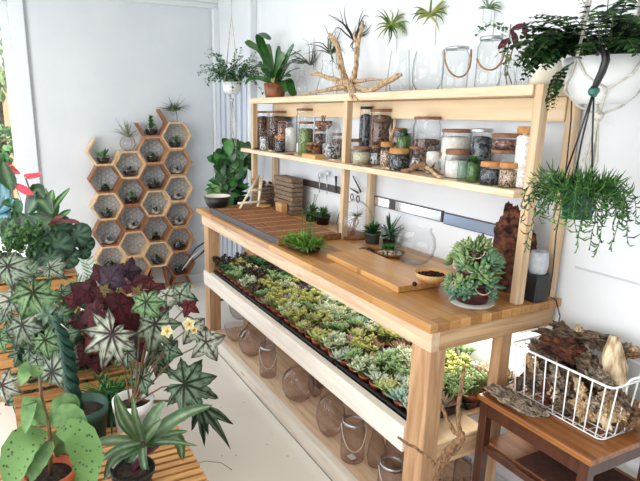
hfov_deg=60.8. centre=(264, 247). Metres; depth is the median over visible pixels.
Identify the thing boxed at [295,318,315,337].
potted succulent
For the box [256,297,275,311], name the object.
potted succulent
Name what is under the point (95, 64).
wall
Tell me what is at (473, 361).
potted succulent
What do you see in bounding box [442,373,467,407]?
potted succulent
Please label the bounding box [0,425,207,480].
wooden crate
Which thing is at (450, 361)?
potted succulent
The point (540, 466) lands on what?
shelf
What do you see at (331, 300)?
potted succulent
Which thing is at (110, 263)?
terrarium
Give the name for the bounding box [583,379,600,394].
wood piece
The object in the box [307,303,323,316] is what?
potted succulent
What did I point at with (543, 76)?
vase
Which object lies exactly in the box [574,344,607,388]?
wood piece
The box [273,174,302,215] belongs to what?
pots
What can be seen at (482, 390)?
pot
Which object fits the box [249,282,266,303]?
potted succulent
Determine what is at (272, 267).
potted succulent
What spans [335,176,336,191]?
knife
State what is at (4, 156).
shrub
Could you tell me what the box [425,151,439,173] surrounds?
jar
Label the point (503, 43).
plant cutting
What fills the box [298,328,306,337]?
pot
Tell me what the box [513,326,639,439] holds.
wire basket
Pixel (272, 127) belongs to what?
jar
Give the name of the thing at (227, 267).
potted succulent
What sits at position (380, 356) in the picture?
potted succulent
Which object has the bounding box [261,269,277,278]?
potted succulent
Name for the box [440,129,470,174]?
jar
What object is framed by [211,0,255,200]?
trim
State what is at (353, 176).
scissors
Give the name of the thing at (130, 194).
plant
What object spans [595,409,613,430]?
chip
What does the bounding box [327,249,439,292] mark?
cutting board
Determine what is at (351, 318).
potted succulent
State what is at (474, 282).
potted succulent
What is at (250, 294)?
potted succulent
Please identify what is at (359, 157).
jar
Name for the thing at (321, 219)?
pot
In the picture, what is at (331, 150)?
jar
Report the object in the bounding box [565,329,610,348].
wood piece
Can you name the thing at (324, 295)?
potted succulent
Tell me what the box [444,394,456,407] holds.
pot
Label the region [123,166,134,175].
terrarium
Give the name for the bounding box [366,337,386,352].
potted succulent
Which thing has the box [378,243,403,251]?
clump
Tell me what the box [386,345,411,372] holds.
potted succulent
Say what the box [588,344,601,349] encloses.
chip
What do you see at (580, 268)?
trim
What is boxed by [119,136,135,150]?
glass vase
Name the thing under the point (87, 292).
begonias
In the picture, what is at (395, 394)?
potted succulent
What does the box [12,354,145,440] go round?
wooden crate
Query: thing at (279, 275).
potted succulent
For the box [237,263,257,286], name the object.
potted succulent
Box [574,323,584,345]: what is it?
chip
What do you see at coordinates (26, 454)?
leaf plant
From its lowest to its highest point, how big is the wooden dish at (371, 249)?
0.020 m
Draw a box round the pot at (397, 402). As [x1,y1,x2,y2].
[393,400,405,411]
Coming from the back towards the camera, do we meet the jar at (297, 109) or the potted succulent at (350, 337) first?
the jar at (297, 109)
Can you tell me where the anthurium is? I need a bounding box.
[0,162,56,265]
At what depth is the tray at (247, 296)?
2.94 m
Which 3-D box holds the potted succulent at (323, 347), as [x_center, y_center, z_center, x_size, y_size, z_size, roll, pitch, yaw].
[0.269,0.423,2.406,0.107,0.124,0.117,-4,15,-17]
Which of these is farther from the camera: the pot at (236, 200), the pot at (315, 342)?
the pot at (236, 200)
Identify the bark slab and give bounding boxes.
[483,383,550,417]
[493,201,536,293]
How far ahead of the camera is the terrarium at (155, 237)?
4.67 m
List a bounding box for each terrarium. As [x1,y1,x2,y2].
[94,148,112,162]
[100,183,109,190]
[101,208,112,217]
[102,233,114,243]
[104,258,115,266]
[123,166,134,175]
[124,191,137,202]
[127,222,138,228]
[145,115,157,134]
[147,152,158,161]
[147,178,158,187]
[149,205,160,213]
[151,254,162,263]
[152,232,159,239]
[169,135,181,146]
[171,165,181,173]
[172,193,182,199]
[172,215,183,224]
[173,240,184,248]
[174,264,185,273]
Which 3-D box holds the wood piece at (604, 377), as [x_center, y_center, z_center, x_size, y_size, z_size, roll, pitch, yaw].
[1.006,0.399,1.607,0.105,0.104,0.056,-1,14,-6]
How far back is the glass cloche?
2.78 m
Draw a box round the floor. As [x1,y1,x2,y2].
[0,281,333,480]
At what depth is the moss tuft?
1.92 m
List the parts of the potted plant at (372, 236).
pot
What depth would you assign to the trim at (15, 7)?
4.04 m
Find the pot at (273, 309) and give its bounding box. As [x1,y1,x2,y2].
[271,307,279,316]
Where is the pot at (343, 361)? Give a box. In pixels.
[339,357,352,370]
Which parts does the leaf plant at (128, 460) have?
pot, purple stem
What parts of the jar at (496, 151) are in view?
lid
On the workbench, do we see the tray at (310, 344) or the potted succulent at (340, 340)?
the tray at (310, 344)
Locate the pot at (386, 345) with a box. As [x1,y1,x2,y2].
[379,340,389,347]
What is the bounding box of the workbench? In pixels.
[196,204,561,480]
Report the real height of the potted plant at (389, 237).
0.182 m
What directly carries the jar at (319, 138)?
on the shelf unit at (527, 102)
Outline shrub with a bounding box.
[0,123,22,241]
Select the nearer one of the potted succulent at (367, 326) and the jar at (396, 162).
the jar at (396, 162)
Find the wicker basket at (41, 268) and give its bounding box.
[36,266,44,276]
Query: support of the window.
in the wall at (95, 64)
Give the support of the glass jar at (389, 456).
on the workbench
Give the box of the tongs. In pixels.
[177,242,203,274]
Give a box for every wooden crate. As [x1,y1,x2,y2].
[0,267,82,400]
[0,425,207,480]
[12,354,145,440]
[51,418,159,448]
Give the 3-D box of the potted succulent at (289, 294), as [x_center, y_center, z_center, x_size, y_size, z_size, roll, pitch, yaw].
[0.145,0.301,2.892,0.113,0.124,0.143,1,14,3]
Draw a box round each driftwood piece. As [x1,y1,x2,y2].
[401,159,415,172]
[413,157,427,168]
[419,162,440,174]
[425,166,443,178]
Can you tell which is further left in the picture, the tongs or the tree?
the tree
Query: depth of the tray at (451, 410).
2.03 m
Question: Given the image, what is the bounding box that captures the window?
[0,0,28,256]
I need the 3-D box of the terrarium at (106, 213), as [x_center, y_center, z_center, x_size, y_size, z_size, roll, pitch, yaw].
[-1.300,-0.294,4.460,0.104,0.087,0.104,-6,15,-24]
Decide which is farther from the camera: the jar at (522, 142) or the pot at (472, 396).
the pot at (472, 396)
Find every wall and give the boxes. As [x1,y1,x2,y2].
[2,0,213,284]
[217,0,639,480]
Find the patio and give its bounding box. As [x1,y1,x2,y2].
[0,236,24,256]
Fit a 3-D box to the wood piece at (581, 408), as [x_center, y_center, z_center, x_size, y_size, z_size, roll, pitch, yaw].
[0.964,0.481,1.616,0.086,0.097,0.078,-2,14,-9]
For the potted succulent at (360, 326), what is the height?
0.091 m
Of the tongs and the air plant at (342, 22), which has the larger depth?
the tongs
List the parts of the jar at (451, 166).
lid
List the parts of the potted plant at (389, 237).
pot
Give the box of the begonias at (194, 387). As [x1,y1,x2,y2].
[83,281,233,448]
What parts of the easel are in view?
leg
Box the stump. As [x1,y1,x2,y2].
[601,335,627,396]
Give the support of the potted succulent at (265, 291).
in the tray at (247, 296)
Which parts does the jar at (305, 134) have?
lid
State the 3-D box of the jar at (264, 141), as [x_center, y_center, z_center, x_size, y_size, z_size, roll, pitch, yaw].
[-0.002,-0.692,3.496,0.062,0.122,0.062,-6,15,-24]
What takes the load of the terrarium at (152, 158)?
in the shelf at (148, 270)
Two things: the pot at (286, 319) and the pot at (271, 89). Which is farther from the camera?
the pot at (271, 89)
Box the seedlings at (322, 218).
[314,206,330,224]
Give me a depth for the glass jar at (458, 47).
2.05 m
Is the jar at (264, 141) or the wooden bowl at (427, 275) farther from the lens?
the jar at (264, 141)
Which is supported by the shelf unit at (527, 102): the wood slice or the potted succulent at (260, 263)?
the wood slice
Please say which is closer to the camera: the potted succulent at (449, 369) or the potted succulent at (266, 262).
the potted succulent at (449, 369)
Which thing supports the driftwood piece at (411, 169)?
on the shelf unit at (527, 102)
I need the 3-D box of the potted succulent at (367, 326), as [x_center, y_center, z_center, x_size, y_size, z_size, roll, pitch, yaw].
[0.521,0.400,2.499,0.145,0.126,0.114,6,15,20]
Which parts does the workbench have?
leg, leg, rail, rail, leg, rail, leg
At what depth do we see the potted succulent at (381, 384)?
2.02 m
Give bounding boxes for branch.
[397,366,465,480]
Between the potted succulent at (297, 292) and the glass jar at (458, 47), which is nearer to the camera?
the glass jar at (458, 47)
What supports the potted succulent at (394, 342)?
in the tray at (467, 404)
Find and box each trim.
[7,0,39,212]
[116,0,217,8]
[177,307,331,480]
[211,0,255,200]
[575,266,639,285]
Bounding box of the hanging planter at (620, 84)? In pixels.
[499,0,639,204]
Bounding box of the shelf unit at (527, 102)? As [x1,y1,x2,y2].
[241,84,581,304]
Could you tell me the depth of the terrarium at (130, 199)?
4.50 m
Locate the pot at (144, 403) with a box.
[112,389,153,433]
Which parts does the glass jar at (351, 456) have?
wire handle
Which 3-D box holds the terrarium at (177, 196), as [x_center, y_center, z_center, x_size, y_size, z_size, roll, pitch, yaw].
[-0.757,-0.463,4.679,0.104,0.087,0.104,-6,15,-24]
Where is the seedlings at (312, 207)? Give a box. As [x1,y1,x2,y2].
[305,194,318,221]
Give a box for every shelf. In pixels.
[85,109,194,295]
[489,432,638,480]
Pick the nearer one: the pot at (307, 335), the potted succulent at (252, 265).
the pot at (307, 335)
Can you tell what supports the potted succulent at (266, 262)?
in the tray
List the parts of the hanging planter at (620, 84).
pot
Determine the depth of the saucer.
3.52 m
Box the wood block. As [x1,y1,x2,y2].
[276,202,286,213]
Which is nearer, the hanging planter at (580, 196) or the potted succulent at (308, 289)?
the hanging planter at (580, 196)
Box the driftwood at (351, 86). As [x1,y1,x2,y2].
[300,21,401,102]
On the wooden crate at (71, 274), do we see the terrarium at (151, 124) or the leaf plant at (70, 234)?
the leaf plant at (70, 234)
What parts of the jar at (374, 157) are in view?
lid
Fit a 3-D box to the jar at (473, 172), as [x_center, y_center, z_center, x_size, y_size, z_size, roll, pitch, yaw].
[0.747,-0.274,1.941,0.046,0.074,0.046,-6,15,-24]
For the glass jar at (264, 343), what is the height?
0.196 m
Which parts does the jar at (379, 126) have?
lid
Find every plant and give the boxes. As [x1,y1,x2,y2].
[0,183,13,220]
[0,360,103,480]
[27,215,94,270]
[36,302,107,437]
[94,148,112,157]
[99,393,211,480]
[115,119,139,137]
[125,191,137,196]
[148,115,155,128]
[157,95,189,111]
[205,164,248,204]
[287,40,322,66]
[306,25,344,63]
[327,8,371,54]
[360,221,384,244]
[371,213,403,244]
[374,7,407,49]
[412,0,448,38]
[477,0,501,42]
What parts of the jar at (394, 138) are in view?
lid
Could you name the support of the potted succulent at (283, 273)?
in the tray
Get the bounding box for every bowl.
[204,194,230,208]
[315,115,331,128]
[414,267,449,283]
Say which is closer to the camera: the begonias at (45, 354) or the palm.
the begonias at (45, 354)
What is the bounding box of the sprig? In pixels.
[398,129,412,137]
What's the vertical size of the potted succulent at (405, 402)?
0.081 m
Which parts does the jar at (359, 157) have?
lid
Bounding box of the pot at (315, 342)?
[312,340,322,348]
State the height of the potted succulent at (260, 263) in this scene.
0.144 m
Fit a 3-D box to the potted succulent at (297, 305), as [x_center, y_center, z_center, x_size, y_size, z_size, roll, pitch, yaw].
[0.135,0.335,2.731,0.122,0.135,0.156,7,16,25]
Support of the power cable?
attached to the shelf unit at (527, 102)
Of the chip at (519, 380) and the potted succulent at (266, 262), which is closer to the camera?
the chip at (519, 380)
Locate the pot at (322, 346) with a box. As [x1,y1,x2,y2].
[320,344,331,354]
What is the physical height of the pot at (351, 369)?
0.044 m
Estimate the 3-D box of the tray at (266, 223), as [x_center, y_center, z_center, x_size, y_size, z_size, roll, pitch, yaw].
[0.021,-0.150,3.109,0.356,0.032,0.972,-6,15,-24]
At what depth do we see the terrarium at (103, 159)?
4.33 m
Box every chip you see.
[513,376,523,390]
[524,354,538,374]
[535,369,553,386]
[546,386,560,398]
[548,320,569,328]
[551,397,573,414]
[555,366,578,379]
[573,376,588,400]
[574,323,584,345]
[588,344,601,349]
[589,395,599,411]
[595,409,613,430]
[610,388,631,412]
[621,342,631,351]
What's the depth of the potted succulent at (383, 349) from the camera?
2.30 m
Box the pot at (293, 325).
[290,321,298,332]
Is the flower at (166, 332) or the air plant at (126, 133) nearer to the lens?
the flower at (166, 332)
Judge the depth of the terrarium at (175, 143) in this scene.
4.55 m
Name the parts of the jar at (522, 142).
lid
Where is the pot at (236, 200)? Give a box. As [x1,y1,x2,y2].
[234,196,249,204]
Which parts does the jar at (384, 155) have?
lid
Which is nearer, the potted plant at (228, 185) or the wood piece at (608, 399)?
the wood piece at (608, 399)
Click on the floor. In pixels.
(262, 449)
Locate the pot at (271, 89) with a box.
[264,83,284,97]
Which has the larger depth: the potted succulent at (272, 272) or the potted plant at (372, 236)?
the potted succulent at (272, 272)
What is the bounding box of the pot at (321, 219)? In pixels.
[315,214,330,224]
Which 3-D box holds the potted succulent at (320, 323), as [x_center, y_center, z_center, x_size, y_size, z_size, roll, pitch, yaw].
[0.325,0.393,2.573,0.138,0.101,0.108,1,14,3]
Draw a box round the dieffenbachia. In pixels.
[31,187,70,264]
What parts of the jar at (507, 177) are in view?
lid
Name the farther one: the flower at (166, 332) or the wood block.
the wood block
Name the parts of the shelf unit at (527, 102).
post, post, post, post, shelf, shelf, panel, post, post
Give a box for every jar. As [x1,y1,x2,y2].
[257,111,267,147]
[259,343,276,377]
[260,137,268,150]
[266,111,287,149]
[275,136,284,151]
[277,124,286,140]
[285,127,297,151]
[296,108,315,152]
[298,121,313,154]
[314,129,325,153]
[322,131,340,158]
[332,133,341,156]
[340,415,366,463]
[350,139,362,161]
[352,146,370,164]
[358,106,371,151]
[368,109,391,152]
[369,145,380,164]
[377,455,402,480]
[380,142,393,166]
[388,148,408,170]
[389,128,405,154]
[396,136,410,161]
[408,146,420,170]
[411,116,441,170]
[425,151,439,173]
[438,152,441,171]
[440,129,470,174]
[441,45,471,79]
[444,148,470,177]
[466,161,480,181]
[468,128,493,178]
[474,35,504,85]
[479,161,501,184]
[490,149,514,169]
[491,133,523,149]
[497,162,517,187]
[513,126,530,187]
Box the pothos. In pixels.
[207,138,250,204]
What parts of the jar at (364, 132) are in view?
lid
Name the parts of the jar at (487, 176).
lid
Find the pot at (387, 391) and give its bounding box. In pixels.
[382,390,393,402]
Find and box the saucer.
[256,204,270,207]
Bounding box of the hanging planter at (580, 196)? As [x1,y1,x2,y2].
[519,47,639,256]
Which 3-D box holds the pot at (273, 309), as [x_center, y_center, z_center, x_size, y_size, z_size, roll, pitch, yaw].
[0.064,0.344,2.867,0.062,0.051,0.060,-12,18,-40]
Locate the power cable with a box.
[548,82,571,321]
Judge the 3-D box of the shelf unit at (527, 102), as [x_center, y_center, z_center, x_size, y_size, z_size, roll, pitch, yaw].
[0.432,-0.416,2.775,0.231,0.715,2.330,-6,15,-24]
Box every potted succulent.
[211,253,227,272]
[212,254,232,275]
[220,261,230,278]
[224,265,237,281]
[224,265,242,284]
[226,255,242,269]
[229,257,247,269]
[230,267,245,287]
[233,258,252,274]
[235,252,248,258]
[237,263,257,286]
[237,273,249,289]
[238,274,257,294]
[242,264,261,277]
[243,255,255,272]
[246,284,261,299]
[247,267,267,285]
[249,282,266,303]
[254,288,275,308]
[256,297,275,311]
[257,258,270,273]
[257,274,277,297]
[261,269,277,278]
[263,279,281,303]
[264,261,276,270]
[264,290,287,316]
[268,266,280,280]
[270,273,289,291]
[270,283,289,295]
[274,298,293,318]
[275,279,298,293]
[276,301,301,326]
[279,271,296,288]
[283,305,306,332]
[285,293,299,315]
[287,284,307,294]
[288,275,302,284]
[289,293,310,312]
[292,286,312,306]
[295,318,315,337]
[296,283,305,294]
[296,299,318,319]
[301,291,321,312]
[303,311,322,326]
[304,325,326,341]
[305,287,318,303]
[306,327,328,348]
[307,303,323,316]
[307,310,334,328]
[309,288,325,303]
[312,302,336,321]
[313,328,335,354]
[316,292,333,304]
[319,319,338,333]
[320,331,348,356]
[321,305,346,320]
[323,296,341,317]
[323,321,349,346]
[330,346,356,370]
[336,312,363,334]
[340,305,359,327]
[343,347,366,377]
[344,332,365,353]
[346,327,370,336]
[346,354,379,384]
[348,314,368,326]
[348,320,369,335]
[348,333,378,368]
[362,320,386,339]
[364,367,391,393]
[365,351,387,369]
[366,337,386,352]
[368,324,397,347]
[374,347,400,374]
[374,376,402,402]
[376,347,394,369]
[382,355,409,378]
[384,385,408,411]
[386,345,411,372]
[387,339,410,348]
[388,341,411,349]
[388,372,409,387]
[395,353,410,375]
[399,394,407,410]
[440,232,506,309]
[440,390,456,411]
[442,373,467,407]
[444,361,473,395]
[445,348,454,366]
[445,350,473,382]
[451,345,477,361]
[453,365,487,408]
[465,370,487,393]
[466,360,482,371]
[472,359,488,373]
[506,368,516,385]
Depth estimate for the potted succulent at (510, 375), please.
2.07 m
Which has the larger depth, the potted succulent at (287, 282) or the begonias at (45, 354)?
the potted succulent at (287, 282)
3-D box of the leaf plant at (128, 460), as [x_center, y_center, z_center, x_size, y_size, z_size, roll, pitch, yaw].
[-0.341,0.558,1.571,0.409,0.358,0.130,-6,15,-24]
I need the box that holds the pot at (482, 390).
[474,385,485,393]
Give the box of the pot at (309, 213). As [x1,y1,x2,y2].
[305,211,317,221]
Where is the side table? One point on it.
(550, 448)
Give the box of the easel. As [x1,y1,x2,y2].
[237,175,265,208]
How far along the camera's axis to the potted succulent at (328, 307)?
2.64 m
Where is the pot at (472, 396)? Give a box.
[462,389,478,408]
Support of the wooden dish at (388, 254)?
on the workbench
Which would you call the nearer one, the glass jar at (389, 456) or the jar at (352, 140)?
the glass jar at (389, 456)
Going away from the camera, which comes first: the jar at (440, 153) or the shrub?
the jar at (440, 153)
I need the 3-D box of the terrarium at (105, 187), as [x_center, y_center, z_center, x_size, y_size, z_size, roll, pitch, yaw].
[-1.296,-0.514,4.402,0.079,0.099,0.082,-6,15,-24]
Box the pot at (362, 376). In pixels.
[358,371,370,384]
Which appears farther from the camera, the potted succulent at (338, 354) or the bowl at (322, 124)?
the bowl at (322, 124)
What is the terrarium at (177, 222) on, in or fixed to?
in the shelf at (148, 270)
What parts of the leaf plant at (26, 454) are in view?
stem, pot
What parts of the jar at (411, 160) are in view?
lid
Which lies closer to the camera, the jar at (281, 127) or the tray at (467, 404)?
the tray at (467, 404)
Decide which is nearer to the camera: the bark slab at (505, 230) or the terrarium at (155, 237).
the bark slab at (505, 230)
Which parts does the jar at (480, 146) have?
lid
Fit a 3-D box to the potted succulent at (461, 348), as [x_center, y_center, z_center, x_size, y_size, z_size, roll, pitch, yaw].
[0.804,0.455,2.248,0.134,0.143,0.111,0,14,0]
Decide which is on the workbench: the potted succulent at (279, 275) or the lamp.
the lamp
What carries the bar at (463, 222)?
attached to the wall at (602, 304)
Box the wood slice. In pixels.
[360,164,371,166]
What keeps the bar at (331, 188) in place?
attached to the wall at (602, 304)
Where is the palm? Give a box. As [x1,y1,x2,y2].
[68,256,117,291]
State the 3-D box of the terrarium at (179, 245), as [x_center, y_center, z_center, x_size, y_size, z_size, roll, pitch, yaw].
[-0.759,-0.032,4.788,0.104,0.087,0.104,-6,15,-24]
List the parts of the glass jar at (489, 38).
rope handle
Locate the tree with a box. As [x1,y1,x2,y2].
[0,6,15,210]
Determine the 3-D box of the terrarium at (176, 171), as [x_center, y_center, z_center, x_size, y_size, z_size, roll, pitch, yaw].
[-0.756,-0.679,4.625,0.104,0.087,0.104,-6,15,-24]
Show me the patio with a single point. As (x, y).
(22, 254)
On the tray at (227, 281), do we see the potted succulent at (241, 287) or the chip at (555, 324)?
the potted succulent at (241, 287)
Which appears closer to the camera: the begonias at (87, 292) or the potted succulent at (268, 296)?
the begonias at (87, 292)
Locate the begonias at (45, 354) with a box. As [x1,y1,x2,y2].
[0,251,90,412]
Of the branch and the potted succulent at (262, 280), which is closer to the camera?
the branch
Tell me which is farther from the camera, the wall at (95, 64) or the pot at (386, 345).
the wall at (95, 64)
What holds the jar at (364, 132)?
on the shelf unit at (527, 102)
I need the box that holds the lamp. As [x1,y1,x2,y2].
[524,249,549,302]
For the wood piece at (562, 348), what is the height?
0.080 m
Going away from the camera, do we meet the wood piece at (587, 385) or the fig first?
the wood piece at (587, 385)
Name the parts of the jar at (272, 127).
lid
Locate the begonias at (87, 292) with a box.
[62,257,165,374]
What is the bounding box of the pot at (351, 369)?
[349,365,360,377]
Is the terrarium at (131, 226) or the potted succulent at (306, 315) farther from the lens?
the terrarium at (131, 226)
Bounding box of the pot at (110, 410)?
[107,403,115,426]
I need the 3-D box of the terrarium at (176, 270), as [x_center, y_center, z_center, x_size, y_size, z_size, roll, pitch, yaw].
[-0.760,0.184,4.842,0.104,0.087,0.104,-6,15,-24]
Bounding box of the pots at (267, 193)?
[252,185,274,206]
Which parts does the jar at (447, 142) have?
lid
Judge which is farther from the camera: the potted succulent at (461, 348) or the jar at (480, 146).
the potted succulent at (461, 348)
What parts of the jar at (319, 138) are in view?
lid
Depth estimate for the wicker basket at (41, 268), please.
2.89 m
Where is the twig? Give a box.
[389,115,396,147]
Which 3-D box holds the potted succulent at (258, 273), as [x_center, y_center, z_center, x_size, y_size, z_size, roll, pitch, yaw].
[-0.059,0.197,3.256,0.132,0.147,0.145,8,16,28]
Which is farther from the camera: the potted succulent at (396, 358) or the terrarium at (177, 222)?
the terrarium at (177, 222)
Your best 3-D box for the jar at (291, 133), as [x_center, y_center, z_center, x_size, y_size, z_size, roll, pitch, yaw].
[0.167,-0.697,3.391,0.080,0.184,0.081,-6,15,-24]
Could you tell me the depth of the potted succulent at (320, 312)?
2.61 m
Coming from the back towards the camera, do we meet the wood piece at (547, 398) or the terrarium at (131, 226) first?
the terrarium at (131, 226)
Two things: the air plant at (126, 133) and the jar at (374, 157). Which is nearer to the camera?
the jar at (374, 157)
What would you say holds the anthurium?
on the wooden crate at (71, 274)
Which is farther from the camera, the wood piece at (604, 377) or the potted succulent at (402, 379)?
the potted succulent at (402, 379)
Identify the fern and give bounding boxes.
[6,301,114,383]
[79,361,154,434]
[245,32,304,97]
[276,208,334,253]
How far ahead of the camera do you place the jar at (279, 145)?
3.31 m
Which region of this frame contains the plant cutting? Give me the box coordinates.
[473,21,527,84]
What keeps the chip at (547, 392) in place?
in the wire basket at (637, 381)
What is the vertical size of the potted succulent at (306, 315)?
0.098 m
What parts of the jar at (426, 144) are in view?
lid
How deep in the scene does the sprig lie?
2.40 m
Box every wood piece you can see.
[520,350,549,393]
[523,338,555,359]
[530,326,582,344]
[535,334,587,364]
[539,371,555,402]
[548,359,579,374]
[549,358,563,392]
[555,371,583,413]
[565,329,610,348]
[568,392,596,422]
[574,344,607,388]
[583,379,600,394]
[584,366,618,390]
[597,389,629,422]
[598,344,639,359]
[613,394,639,432]
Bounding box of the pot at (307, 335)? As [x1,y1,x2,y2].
[305,333,311,341]
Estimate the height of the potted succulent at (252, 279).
0.134 m
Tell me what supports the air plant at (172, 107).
in the glass vase
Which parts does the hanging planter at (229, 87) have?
pot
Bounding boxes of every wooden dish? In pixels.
[359,247,376,252]
[375,248,405,257]
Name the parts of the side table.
leg, shelf rail, leg, leg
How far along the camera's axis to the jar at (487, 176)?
1.85 m
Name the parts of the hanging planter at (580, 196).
pot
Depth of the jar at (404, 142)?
2.40 m
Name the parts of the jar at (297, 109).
lid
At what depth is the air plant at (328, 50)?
2.98 m
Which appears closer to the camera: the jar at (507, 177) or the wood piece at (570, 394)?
the wood piece at (570, 394)
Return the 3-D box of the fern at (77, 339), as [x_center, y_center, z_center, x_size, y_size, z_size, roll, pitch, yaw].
[-0.911,0.398,2.505,0.571,0.363,0.422,-6,15,-24]
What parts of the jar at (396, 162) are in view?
lid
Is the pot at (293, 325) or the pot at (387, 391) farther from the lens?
the pot at (293, 325)
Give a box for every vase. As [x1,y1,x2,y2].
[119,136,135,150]
[282,366,314,401]
[316,394,344,436]
[384,439,402,473]
[529,58,563,83]
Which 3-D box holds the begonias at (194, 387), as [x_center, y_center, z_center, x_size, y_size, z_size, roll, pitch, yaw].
[-0.378,0.476,2.000,0.527,0.661,0.277,-6,15,-24]
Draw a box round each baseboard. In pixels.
[98,272,203,288]
[460,454,507,480]
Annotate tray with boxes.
[211,205,340,245]
[214,270,243,295]
[242,291,302,324]
[280,317,367,365]
[302,142,325,158]
[302,153,325,158]
[334,353,463,419]
[444,387,480,409]
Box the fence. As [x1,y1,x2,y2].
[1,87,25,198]
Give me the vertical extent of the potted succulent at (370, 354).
0.092 m
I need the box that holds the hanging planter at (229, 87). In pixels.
[197,0,266,151]
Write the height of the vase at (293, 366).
0.174 m
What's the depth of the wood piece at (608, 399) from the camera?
1.55 m
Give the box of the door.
[217,67,247,260]
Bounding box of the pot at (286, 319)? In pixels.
[284,316,293,326]
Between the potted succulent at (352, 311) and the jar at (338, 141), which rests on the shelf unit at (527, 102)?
the jar at (338, 141)
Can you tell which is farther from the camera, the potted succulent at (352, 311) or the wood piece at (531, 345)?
the potted succulent at (352, 311)
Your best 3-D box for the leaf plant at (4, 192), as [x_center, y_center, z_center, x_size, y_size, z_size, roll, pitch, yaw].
[-1.471,-0.122,2.906,0.280,0.534,0.126,-3,14,-12]
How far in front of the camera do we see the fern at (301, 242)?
2.50 m
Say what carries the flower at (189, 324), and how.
on the begonias at (194, 387)
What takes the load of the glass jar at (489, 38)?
on the shelf unit at (527, 102)
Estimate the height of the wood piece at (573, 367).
0.142 m
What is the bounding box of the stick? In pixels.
[629,345,639,351]
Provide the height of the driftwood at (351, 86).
0.378 m
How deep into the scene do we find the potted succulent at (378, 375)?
2.09 m
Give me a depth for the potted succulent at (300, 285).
3.14 m
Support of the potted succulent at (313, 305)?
in the tray at (310, 344)
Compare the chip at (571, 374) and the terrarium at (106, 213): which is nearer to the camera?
the chip at (571, 374)
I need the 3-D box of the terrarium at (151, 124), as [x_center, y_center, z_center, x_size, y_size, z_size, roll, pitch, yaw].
[-0.934,-1.012,4.455,0.106,0.157,0.104,-6,15,-24]
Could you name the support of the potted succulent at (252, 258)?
in the tray at (227, 281)
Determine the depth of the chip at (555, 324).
1.81 m
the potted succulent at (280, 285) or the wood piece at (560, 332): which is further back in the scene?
the potted succulent at (280, 285)
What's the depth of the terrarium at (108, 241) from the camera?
4.50 m
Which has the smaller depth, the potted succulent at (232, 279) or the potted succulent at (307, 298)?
the potted succulent at (307, 298)
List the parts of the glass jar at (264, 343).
wire handle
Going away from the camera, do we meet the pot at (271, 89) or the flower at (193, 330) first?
the flower at (193, 330)
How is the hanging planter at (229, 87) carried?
hanging from the ceiling
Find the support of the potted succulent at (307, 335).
on the tray at (310, 344)
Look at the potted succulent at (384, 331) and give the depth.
2.42 m
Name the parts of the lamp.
pot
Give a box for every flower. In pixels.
[161,325,173,337]
[182,317,194,329]
[190,327,197,333]
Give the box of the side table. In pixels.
[472,384,639,480]
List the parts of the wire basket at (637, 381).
handle, handle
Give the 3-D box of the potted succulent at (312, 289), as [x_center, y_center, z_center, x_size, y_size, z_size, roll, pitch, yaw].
[0.287,0.278,2.956,0.129,0.138,0.119,-9,17,-33]
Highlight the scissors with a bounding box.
[350,176,361,202]
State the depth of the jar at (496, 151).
1.90 m
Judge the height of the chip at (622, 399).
0.058 m
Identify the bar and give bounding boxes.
[285,174,340,193]
[374,195,444,221]
[443,212,494,235]
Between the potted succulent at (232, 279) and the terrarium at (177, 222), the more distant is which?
the terrarium at (177, 222)
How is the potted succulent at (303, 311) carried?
in the tray at (310, 344)
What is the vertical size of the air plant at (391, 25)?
0.206 m
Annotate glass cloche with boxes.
[336,199,372,239]
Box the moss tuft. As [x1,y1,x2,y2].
[464,155,480,166]
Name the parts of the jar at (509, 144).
lid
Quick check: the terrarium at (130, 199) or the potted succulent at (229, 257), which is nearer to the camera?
the potted succulent at (229, 257)
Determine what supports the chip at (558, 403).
in the wire basket at (637, 381)
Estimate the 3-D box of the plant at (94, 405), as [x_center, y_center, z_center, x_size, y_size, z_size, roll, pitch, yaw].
[-0.675,0.493,1.940,0.214,0.605,0.178,-6,15,-24]
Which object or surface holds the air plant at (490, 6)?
attached to the wall at (602, 304)
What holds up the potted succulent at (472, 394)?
in the tray at (467, 404)
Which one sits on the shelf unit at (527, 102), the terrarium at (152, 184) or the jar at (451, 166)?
the jar at (451, 166)
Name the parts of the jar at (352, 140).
lid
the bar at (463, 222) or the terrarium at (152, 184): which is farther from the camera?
the terrarium at (152, 184)
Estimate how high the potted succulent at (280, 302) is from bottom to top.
0.129 m
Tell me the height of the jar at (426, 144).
0.225 m
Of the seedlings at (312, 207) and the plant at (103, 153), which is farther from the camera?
the plant at (103, 153)
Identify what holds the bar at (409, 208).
attached to the wall at (602, 304)
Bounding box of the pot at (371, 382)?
[369,379,381,393]
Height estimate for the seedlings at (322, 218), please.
0.109 m
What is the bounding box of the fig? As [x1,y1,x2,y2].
[0,216,56,279]
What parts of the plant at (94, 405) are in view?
pot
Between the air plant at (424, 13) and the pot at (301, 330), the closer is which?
the air plant at (424, 13)
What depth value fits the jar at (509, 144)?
1.89 m
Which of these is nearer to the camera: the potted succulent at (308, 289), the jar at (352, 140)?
the jar at (352, 140)

